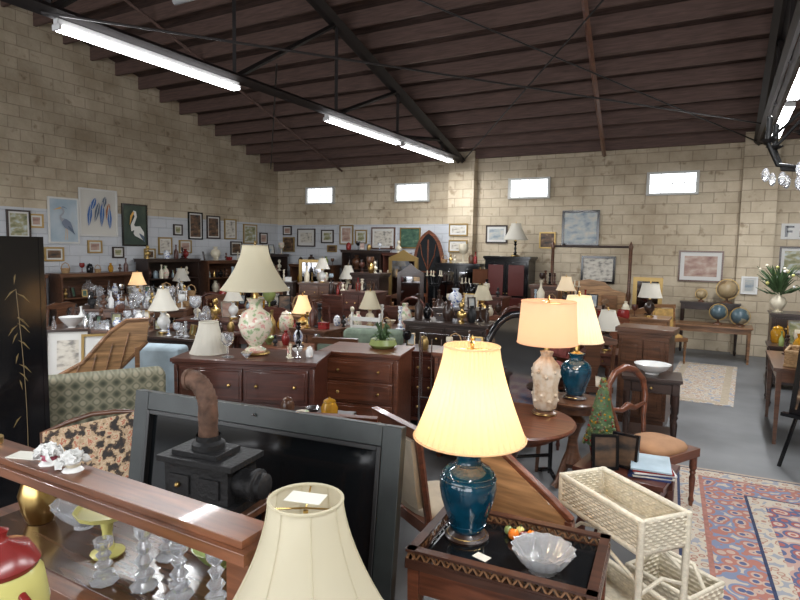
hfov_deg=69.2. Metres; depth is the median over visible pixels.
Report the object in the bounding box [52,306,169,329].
glassware
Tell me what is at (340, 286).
curios
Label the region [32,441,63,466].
flower ornament
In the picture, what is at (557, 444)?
dining chair
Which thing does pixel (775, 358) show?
table
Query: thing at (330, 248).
framed picture
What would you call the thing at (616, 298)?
bed
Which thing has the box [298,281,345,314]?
chest
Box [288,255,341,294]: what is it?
bookcase
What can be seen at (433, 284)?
candelabra
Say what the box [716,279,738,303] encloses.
desk globe
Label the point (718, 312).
desk globe
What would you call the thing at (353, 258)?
bookcase
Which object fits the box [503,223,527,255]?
table lamp
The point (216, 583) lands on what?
candlestick
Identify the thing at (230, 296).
table lamp
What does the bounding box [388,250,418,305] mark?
mirror
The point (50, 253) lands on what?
framed picture
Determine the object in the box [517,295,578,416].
shade lamp
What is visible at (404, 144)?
fluorescent light
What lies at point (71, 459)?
flower ornament
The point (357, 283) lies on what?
curios
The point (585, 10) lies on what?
beam
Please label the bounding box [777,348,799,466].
easel
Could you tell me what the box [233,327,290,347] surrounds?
dining table
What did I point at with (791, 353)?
wicker basket
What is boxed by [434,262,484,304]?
cabinet
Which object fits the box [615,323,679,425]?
base cabinet
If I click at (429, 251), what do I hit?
mirror
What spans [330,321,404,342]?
dining table
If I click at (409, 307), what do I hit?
dining chair
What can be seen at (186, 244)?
framed picture
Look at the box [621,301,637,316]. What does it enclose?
curios
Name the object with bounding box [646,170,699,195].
window
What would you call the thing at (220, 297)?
dining chair
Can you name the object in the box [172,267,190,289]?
table lamp
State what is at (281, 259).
bookcase
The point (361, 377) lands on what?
dresser
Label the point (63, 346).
framed print
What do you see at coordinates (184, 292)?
glassware
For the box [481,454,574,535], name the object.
wooden headboard
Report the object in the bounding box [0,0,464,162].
roof truss
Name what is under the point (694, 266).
framed picture
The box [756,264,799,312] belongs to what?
flower arrangement
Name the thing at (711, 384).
runner rug
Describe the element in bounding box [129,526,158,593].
candlestick
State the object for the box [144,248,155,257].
framed picture
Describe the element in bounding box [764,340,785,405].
table
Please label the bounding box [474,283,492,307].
table lamp
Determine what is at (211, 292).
dining chair
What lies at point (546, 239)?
framed picture
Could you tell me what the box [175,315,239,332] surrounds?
buffet table
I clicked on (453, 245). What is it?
framed picture
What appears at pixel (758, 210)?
pillar
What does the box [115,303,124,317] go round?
dining chair
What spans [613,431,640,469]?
photo frame
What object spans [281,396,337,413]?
bowls
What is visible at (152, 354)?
armchair
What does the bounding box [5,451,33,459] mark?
price tag
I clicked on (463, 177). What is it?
pillar
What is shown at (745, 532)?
rug
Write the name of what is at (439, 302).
curios
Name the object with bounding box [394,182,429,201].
window
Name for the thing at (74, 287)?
bookcase
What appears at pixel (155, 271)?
bookcase
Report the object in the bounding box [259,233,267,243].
framed picture
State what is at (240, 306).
table
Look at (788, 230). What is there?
wall sign
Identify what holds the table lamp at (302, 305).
on the dining table at (238, 339)
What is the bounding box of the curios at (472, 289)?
[468,279,499,296]
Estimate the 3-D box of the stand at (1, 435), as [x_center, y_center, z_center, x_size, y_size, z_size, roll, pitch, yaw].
[-1.332,0.223,1.882,0.124,0.504,0.080,4,6,29]
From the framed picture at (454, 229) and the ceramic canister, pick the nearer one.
the ceramic canister
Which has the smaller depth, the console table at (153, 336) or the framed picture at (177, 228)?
the console table at (153, 336)
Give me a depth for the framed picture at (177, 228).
13.09 m
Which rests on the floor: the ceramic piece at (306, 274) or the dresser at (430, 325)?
the dresser at (430, 325)
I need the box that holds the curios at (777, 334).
[770,320,799,345]
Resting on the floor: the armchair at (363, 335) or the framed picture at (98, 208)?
the armchair at (363, 335)
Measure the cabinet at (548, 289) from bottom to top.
1.200 m
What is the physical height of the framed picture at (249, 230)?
0.500 m
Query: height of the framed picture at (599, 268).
0.560 m
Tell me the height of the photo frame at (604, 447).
0.211 m
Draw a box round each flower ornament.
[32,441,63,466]
[54,447,91,473]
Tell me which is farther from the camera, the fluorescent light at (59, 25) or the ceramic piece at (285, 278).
the ceramic piece at (285, 278)
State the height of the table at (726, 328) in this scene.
0.620 m
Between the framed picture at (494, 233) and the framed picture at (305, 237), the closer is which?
the framed picture at (494, 233)
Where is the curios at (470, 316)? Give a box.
[414,294,488,322]
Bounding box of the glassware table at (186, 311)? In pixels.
[70,305,194,331]
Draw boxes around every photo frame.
[591,433,618,469]
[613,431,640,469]
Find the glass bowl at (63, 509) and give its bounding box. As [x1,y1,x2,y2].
[49,498,93,530]
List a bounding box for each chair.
[46,301,75,326]
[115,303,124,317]
[199,291,223,311]
[203,292,213,312]
[205,294,225,330]
[263,306,289,326]
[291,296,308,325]
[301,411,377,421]
[304,301,330,322]
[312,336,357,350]
[350,312,380,327]
[371,406,443,599]
[378,305,404,342]
[390,293,396,305]
[392,302,414,322]
[400,296,424,315]
[489,315,500,320]
[501,305,520,315]
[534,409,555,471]
[549,348,569,372]
[555,392,559,450]
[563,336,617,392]
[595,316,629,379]
[601,299,609,346]
[607,364,699,505]
[630,307,645,314]
[651,304,687,363]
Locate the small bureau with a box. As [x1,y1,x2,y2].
[289,325,343,343]
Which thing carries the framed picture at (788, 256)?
attached to the wall at (660, 227)
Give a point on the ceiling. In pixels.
(121, 7)
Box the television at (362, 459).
[128,389,406,599]
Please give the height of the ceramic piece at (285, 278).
0.356 m
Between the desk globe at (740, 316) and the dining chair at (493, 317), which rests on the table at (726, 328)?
the desk globe at (740, 316)
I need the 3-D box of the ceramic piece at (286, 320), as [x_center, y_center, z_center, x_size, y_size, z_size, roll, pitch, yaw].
[-1.498,0.258,7.606,1.062,0.304,0.617,2,5,9]
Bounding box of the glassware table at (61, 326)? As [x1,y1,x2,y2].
[47,323,175,333]
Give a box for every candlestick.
[89,535,118,588]
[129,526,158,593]
[155,536,173,563]
[164,541,194,599]
[204,554,226,599]
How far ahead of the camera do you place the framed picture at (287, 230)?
15.86 m
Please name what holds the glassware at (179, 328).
on the console table at (153, 336)
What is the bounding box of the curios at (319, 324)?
[303,300,329,329]
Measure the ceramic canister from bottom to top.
0.285 m
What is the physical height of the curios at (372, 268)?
0.317 m
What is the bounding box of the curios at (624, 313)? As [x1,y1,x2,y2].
[597,305,629,331]
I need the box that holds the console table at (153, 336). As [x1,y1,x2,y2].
[147,331,194,350]
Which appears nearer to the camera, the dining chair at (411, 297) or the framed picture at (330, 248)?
the dining chair at (411, 297)
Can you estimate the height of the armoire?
1.720 m
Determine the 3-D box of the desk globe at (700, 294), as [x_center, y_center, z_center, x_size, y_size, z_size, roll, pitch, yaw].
[5.636,-0.091,10.852,0.179,0.245,0.179,-2,6,-31]
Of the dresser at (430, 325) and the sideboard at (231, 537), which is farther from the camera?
the dresser at (430, 325)
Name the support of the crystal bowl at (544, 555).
on the tray table at (438, 568)
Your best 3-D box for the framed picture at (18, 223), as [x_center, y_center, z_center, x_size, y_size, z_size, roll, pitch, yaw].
[-6.661,-1.322,10.133,0.030,0.500,0.400,4,6,29]
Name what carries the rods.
attached to the roof at (504, 139)
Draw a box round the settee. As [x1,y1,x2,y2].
[48,366,165,427]
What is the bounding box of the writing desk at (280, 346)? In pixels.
[248,341,314,350]
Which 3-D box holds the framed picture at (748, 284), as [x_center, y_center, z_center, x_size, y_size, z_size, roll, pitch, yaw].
[6.324,-0.265,10.502,0.260,0.320,0.030,4,6,29]
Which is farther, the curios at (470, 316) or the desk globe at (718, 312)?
the desk globe at (718, 312)
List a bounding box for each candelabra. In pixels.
[426,270,442,305]
[461,278,478,292]
[562,280,580,294]
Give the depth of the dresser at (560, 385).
7.45 m
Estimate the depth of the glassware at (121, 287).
11.16 m
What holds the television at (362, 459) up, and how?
on the floor
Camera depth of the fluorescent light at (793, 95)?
6.31 m
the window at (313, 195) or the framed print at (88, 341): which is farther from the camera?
the window at (313, 195)
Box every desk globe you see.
[695,289,707,301]
[709,304,727,324]
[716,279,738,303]
[730,307,750,325]
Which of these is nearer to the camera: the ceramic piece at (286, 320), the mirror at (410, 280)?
the ceramic piece at (286, 320)
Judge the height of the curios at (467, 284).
0.470 m
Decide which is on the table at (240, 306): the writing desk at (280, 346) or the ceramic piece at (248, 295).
the ceramic piece at (248, 295)
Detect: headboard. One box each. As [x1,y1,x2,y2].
[59,317,148,373]
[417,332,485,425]
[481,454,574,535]
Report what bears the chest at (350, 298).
on the floor
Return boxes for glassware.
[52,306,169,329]
[88,286,189,308]
[118,278,195,296]
[155,291,187,301]
[166,311,210,336]
[189,296,244,318]
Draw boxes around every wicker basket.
[625,551,724,599]
[783,345,799,367]
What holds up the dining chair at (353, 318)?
on the floor
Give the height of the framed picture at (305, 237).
0.480 m
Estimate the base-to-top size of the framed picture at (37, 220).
0.250 m
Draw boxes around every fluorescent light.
[52,18,240,90]
[323,114,400,144]
[400,141,453,162]
[772,101,795,137]
[787,69,799,100]
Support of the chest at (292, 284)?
on the floor
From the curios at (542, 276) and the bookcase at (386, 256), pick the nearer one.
the curios at (542, 276)
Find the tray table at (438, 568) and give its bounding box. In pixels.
[405,507,610,599]
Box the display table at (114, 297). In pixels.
[113,294,201,307]
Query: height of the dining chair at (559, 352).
0.964 m
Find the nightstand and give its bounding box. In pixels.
[622,369,682,437]
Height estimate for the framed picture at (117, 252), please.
0.230 m
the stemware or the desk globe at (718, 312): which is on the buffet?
the stemware
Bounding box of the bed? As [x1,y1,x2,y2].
[550,241,633,313]
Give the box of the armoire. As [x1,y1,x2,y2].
[483,256,537,311]
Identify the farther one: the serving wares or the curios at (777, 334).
the curios at (777, 334)
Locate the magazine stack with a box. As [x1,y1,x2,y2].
[628,453,676,482]
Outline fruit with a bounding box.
[504,523,533,539]
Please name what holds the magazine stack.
on the side table at (666, 490)
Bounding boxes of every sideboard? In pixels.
[0,439,263,599]
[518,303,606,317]
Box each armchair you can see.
[40,409,133,477]
[123,343,187,392]
[343,327,402,344]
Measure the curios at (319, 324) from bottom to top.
0.328 m
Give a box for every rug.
[672,464,799,599]
[673,361,736,406]
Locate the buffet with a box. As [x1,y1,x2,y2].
[170,348,330,408]
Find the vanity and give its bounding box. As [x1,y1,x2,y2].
[462,295,511,314]
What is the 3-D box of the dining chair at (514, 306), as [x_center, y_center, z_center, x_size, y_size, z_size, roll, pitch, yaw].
[1.825,0.601,8.842,0.494,0.999,0.532,0,5,-11]
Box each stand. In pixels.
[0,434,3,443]
[72,506,125,560]
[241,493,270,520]
[558,466,692,599]
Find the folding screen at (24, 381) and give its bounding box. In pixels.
[0,236,49,507]
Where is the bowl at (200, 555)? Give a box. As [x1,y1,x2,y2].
[191,548,225,568]
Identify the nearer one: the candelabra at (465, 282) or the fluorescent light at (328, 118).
the fluorescent light at (328, 118)
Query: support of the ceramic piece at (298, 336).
on the writing desk at (280, 346)
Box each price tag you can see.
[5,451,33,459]
[472,552,490,561]
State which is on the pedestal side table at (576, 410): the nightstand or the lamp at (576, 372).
the lamp at (576, 372)
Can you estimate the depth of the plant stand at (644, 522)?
2.56 m
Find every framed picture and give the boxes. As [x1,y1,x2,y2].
[5,209,31,236]
[29,213,43,227]
[44,247,64,260]
[47,196,79,243]
[78,187,117,236]
[87,240,102,252]
[112,247,124,257]
[121,203,147,245]
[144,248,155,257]
[158,237,172,254]
[173,224,182,235]
[179,240,191,252]
[188,212,202,239]
[206,215,220,238]
[224,219,236,238]
[230,241,241,254]
[243,224,256,243]
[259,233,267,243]
[283,226,291,234]
[283,237,294,251]
[297,229,315,246]
[321,230,333,242]
[327,245,336,251]
[339,225,353,244]
[355,230,366,243]
[371,227,394,248]
[400,228,420,247]
[448,240,467,251]
[449,224,467,235]
[485,225,507,242]
[539,232,555,248]
[561,210,599,244]
[580,256,615,283]
[678,251,723,282]
[740,276,757,294]
[778,246,799,274]
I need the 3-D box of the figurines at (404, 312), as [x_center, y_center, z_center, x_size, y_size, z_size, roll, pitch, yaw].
[-0.371,0.201,8.252,1.123,0.337,0.651,3,6,24]
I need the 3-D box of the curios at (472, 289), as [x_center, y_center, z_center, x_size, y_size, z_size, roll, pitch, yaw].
[1.475,-0.216,10.076,0.601,0.289,0.274,4,6,29]
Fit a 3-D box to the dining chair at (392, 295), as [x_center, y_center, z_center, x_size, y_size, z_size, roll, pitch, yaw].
[0.059,0.355,11.292,0.480,0.993,0.499,2,5,10]
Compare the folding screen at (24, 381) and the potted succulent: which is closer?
the folding screen at (24, 381)
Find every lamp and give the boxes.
[128,271,146,291]
[148,286,178,333]
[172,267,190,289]
[220,241,289,355]
[223,292,242,318]
[233,482,383,599]
[292,293,311,325]
[315,256,329,282]
[339,265,353,289]
[359,288,380,325]
[413,335,526,546]
[472,267,487,286]
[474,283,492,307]
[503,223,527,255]
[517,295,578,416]
[556,274,575,299]
[561,290,604,400]
[598,307,619,350]
[637,281,662,316]
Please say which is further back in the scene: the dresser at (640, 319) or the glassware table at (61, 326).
the dresser at (640, 319)
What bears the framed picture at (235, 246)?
attached to the wall at (68, 123)
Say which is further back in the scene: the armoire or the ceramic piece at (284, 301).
the armoire
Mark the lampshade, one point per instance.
(207, 342)
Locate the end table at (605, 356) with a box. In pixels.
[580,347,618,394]
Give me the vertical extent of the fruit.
0.055 m
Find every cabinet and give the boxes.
[350,272,390,294]
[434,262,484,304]
[529,283,560,298]
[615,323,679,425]
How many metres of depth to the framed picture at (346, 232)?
14.94 m
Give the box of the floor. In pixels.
[226,344,799,599]
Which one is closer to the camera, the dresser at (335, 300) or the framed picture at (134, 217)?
the dresser at (335, 300)
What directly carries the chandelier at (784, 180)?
hanging from the roof at (504, 139)
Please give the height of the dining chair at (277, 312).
0.993 m
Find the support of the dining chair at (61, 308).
on the floor
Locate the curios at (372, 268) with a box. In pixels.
[359,257,377,272]
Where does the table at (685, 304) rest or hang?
on the floor
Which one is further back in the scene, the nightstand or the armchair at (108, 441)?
the nightstand
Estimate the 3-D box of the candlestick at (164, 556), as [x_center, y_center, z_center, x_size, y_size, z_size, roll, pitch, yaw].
[-0.713,0.711,1.783,0.074,0.170,0.074,-3,7,-38]
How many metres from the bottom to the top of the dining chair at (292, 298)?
0.993 m
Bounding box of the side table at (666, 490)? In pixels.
[572,452,679,537]
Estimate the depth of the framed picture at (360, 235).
14.72 m
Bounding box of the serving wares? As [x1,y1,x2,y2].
[286,343,312,358]
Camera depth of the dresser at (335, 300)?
10.29 m
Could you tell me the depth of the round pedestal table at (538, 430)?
3.69 m
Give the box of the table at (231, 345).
[223,331,240,347]
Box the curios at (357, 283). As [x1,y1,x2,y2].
[356,278,371,290]
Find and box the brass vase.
[17,484,56,525]
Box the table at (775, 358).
[765,350,795,444]
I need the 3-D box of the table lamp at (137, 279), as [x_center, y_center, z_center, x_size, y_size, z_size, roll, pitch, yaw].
[-4.842,-0.295,10.695,0.327,0.515,0.327,4,6,29]
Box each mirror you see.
[299,259,323,281]
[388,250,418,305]
[397,264,423,318]
[414,230,443,308]
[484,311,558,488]
[632,277,662,314]
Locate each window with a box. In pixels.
[305,186,334,204]
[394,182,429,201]
[508,177,550,198]
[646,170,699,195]
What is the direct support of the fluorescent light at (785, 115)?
attached to the roof at (504, 139)
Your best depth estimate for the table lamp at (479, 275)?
10.76 m
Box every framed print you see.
[47,329,90,374]
[81,334,104,360]
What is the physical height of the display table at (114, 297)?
0.850 m
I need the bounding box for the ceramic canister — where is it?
[0,526,50,599]
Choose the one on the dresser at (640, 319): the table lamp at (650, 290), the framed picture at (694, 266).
the table lamp at (650, 290)
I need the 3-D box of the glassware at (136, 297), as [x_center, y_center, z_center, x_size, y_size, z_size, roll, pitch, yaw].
[-4.170,-0.057,9.203,1.570,0.335,0.613,0,5,-9]
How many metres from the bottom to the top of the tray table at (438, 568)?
0.743 m
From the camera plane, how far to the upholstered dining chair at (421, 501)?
2.99 m
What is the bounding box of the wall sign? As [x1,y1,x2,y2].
[781,223,799,238]
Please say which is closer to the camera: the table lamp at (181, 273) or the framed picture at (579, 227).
the table lamp at (181, 273)
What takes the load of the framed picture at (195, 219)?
attached to the wall at (68, 123)
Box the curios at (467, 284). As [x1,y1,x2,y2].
[446,283,468,301]
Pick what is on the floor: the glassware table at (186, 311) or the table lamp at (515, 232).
the glassware table at (186, 311)
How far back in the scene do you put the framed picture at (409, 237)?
14.06 m
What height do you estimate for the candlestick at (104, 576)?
0.130 m
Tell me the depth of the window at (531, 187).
12.54 m
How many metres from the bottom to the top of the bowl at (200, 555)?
0.070 m
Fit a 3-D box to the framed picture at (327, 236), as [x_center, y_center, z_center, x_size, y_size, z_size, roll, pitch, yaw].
[-1.907,-1.670,15.239,0.400,0.350,0.030,4,6,29]
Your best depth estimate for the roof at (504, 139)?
9.91 m
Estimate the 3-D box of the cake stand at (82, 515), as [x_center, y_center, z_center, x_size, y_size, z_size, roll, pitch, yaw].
[-0.909,0.716,1.801,0.188,0.150,0.188,4,6,29]
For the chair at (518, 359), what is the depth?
4.57 m
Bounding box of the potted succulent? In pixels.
[369,322,396,348]
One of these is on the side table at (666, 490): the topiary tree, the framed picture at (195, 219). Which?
the topiary tree
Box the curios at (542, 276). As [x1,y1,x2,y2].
[539,270,556,284]
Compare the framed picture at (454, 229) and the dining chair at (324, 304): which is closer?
the dining chair at (324, 304)
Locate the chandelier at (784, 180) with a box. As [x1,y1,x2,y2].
[758,112,799,190]
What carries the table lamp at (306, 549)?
on the table
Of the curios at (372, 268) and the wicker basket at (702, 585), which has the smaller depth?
the wicker basket at (702, 585)
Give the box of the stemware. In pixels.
[221,332,251,357]
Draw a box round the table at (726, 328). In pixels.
[674,320,752,364]
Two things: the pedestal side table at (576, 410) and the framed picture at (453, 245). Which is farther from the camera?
the framed picture at (453, 245)
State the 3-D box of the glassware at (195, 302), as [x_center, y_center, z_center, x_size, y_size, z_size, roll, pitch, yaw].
[-2.543,0.107,8.499,1.060,0.330,0.495,2,5,7]
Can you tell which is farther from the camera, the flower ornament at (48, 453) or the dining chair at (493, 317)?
the dining chair at (493, 317)
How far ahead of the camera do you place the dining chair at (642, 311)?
9.06 m
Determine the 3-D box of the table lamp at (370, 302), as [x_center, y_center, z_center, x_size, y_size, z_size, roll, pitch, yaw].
[-0.427,0.099,8.273,0.327,0.535,0.327,4,6,29]
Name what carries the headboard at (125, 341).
on the floor
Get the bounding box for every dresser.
[318,341,414,421]
[321,294,390,337]
[403,316,495,345]
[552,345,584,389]
[616,314,671,347]
[764,310,799,387]
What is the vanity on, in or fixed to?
on the floor
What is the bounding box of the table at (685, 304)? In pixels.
[678,300,740,355]
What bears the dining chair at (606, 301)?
on the floor
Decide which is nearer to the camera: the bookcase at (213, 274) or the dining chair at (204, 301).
the dining chair at (204, 301)
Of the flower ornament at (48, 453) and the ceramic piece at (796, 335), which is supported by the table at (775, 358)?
the ceramic piece at (796, 335)
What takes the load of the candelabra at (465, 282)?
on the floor
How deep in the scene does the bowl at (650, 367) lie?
5.29 m
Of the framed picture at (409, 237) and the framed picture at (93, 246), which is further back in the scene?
the framed picture at (409, 237)
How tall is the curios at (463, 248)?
0.416 m
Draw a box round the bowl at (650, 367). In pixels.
[634,360,671,374]
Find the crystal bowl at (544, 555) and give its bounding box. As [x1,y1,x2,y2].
[511,532,576,577]
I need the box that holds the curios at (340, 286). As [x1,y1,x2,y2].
[328,277,377,294]
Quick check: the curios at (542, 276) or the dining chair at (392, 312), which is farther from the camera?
the curios at (542, 276)
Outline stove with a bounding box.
[156,369,271,513]
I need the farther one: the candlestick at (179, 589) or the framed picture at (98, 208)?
the framed picture at (98, 208)
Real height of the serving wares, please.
0.114 m
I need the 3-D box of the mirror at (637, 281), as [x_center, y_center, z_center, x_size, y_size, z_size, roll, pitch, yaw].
[4.498,0.287,10.597,0.500,1.400,0.400,4,6,29]
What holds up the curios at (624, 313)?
on the work table
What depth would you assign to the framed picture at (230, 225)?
14.48 m
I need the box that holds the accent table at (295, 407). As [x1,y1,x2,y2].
[294,406,356,414]
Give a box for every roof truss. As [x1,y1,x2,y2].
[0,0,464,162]
[754,0,799,145]
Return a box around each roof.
[0,0,799,171]
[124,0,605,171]
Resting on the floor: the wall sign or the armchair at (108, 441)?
the armchair at (108, 441)
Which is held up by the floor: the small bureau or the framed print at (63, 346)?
the small bureau
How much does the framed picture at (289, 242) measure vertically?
0.400 m
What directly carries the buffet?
on the floor
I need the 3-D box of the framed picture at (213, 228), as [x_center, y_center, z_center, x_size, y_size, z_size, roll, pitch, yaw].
[-4.502,-1.755,14.002,0.030,0.550,0.420,4,6,29]
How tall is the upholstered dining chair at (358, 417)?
0.964 m
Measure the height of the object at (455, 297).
0.264 m
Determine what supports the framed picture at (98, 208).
attached to the wall at (68, 123)
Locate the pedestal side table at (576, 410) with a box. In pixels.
[551,392,594,488]
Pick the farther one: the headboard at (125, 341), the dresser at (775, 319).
the dresser at (775, 319)
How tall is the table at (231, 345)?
0.720 m
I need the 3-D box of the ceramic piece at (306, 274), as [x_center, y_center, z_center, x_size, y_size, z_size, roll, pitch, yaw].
[-1.595,-0.516,11.516,0.582,0.323,0.252,2,5,9]
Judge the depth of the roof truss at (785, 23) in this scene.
7.22 m
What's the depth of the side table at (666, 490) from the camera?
3.36 m
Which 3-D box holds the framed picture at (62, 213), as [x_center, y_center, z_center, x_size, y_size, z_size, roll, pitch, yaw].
[-6.270,-1.482,10.820,0.032,0.850,0.580,4,6,29]
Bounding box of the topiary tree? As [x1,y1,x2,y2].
[582,377,615,453]
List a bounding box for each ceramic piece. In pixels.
[211,319,234,332]
[218,287,289,305]
[236,292,300,314]
[264,322,319,347]
[270,310,322,333]
[276,265,291,280]
[304,266,333,282]
[317,272,350,282]
[402,331,428,349]
[781,330,799,353]
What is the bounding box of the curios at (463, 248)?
[441,244,476,263]
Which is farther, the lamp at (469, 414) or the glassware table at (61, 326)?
the glassware table at (61, 326)
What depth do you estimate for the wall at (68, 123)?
11.47 m
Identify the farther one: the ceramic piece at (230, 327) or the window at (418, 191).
the window at (418, 191)
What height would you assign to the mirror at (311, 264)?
1.550 m
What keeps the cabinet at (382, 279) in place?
on the floor
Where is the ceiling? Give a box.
[43,0,799,150]
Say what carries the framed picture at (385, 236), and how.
attached to the wall at (660, 227)
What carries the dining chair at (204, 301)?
on the floor
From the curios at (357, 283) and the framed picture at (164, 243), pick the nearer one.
the curios at (357, 283)
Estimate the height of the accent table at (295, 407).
0.720 m
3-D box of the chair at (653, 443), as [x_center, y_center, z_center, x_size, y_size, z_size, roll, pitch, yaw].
[1.845,1.007,4.303,0.494,0.999,0.532,-2,6,-33]
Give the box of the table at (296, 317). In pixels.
[235,309,308,346]
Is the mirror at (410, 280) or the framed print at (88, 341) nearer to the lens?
the framed print at (88, 341)
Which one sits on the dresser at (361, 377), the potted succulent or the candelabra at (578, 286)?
the potted succulent
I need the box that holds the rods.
[41,0,762,168]
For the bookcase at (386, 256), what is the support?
on the floor
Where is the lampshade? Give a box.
[189,320,226,355]
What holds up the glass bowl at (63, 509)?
on the sideboard at (231, 537)
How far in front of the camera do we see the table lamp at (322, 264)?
11.40 m
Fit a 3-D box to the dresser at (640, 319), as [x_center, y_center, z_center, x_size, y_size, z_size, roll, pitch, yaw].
[3.619,0.693,8.695,0.750,0.900,0.564,4,6,29]
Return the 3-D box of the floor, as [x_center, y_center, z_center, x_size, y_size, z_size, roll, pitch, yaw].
[-0.097,1.557,4.478,18.300,0.200,18.500,4,6,29]
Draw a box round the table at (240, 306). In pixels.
[212,301,291,309]
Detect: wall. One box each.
[0,2,277,325]
[278,139,799,351]
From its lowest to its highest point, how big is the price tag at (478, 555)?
0.002 m
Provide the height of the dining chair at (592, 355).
0.993 m
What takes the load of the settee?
on the floor
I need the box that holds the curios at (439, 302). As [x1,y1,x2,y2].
[432,290,501,315]
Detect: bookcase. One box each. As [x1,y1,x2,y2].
[45,258,138,325]
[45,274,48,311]
[133,245,199,323]
[199,247,238,307]
[268,243,289,279]
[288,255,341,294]
[340,241,389,283]
[382,240,411,272]
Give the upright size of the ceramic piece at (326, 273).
0.498 m
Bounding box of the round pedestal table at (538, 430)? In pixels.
[511,402,576,458]
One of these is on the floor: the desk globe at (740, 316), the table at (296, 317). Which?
the table at (296, 317)
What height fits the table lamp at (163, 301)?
0.565 m
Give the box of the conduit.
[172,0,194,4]
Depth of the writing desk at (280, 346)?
6.43 m
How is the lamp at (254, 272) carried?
on the buffet
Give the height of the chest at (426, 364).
0.800 m
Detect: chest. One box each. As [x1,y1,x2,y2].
[283,281,296,296]
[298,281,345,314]
[340,289,387,337]
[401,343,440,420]
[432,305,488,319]
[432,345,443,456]

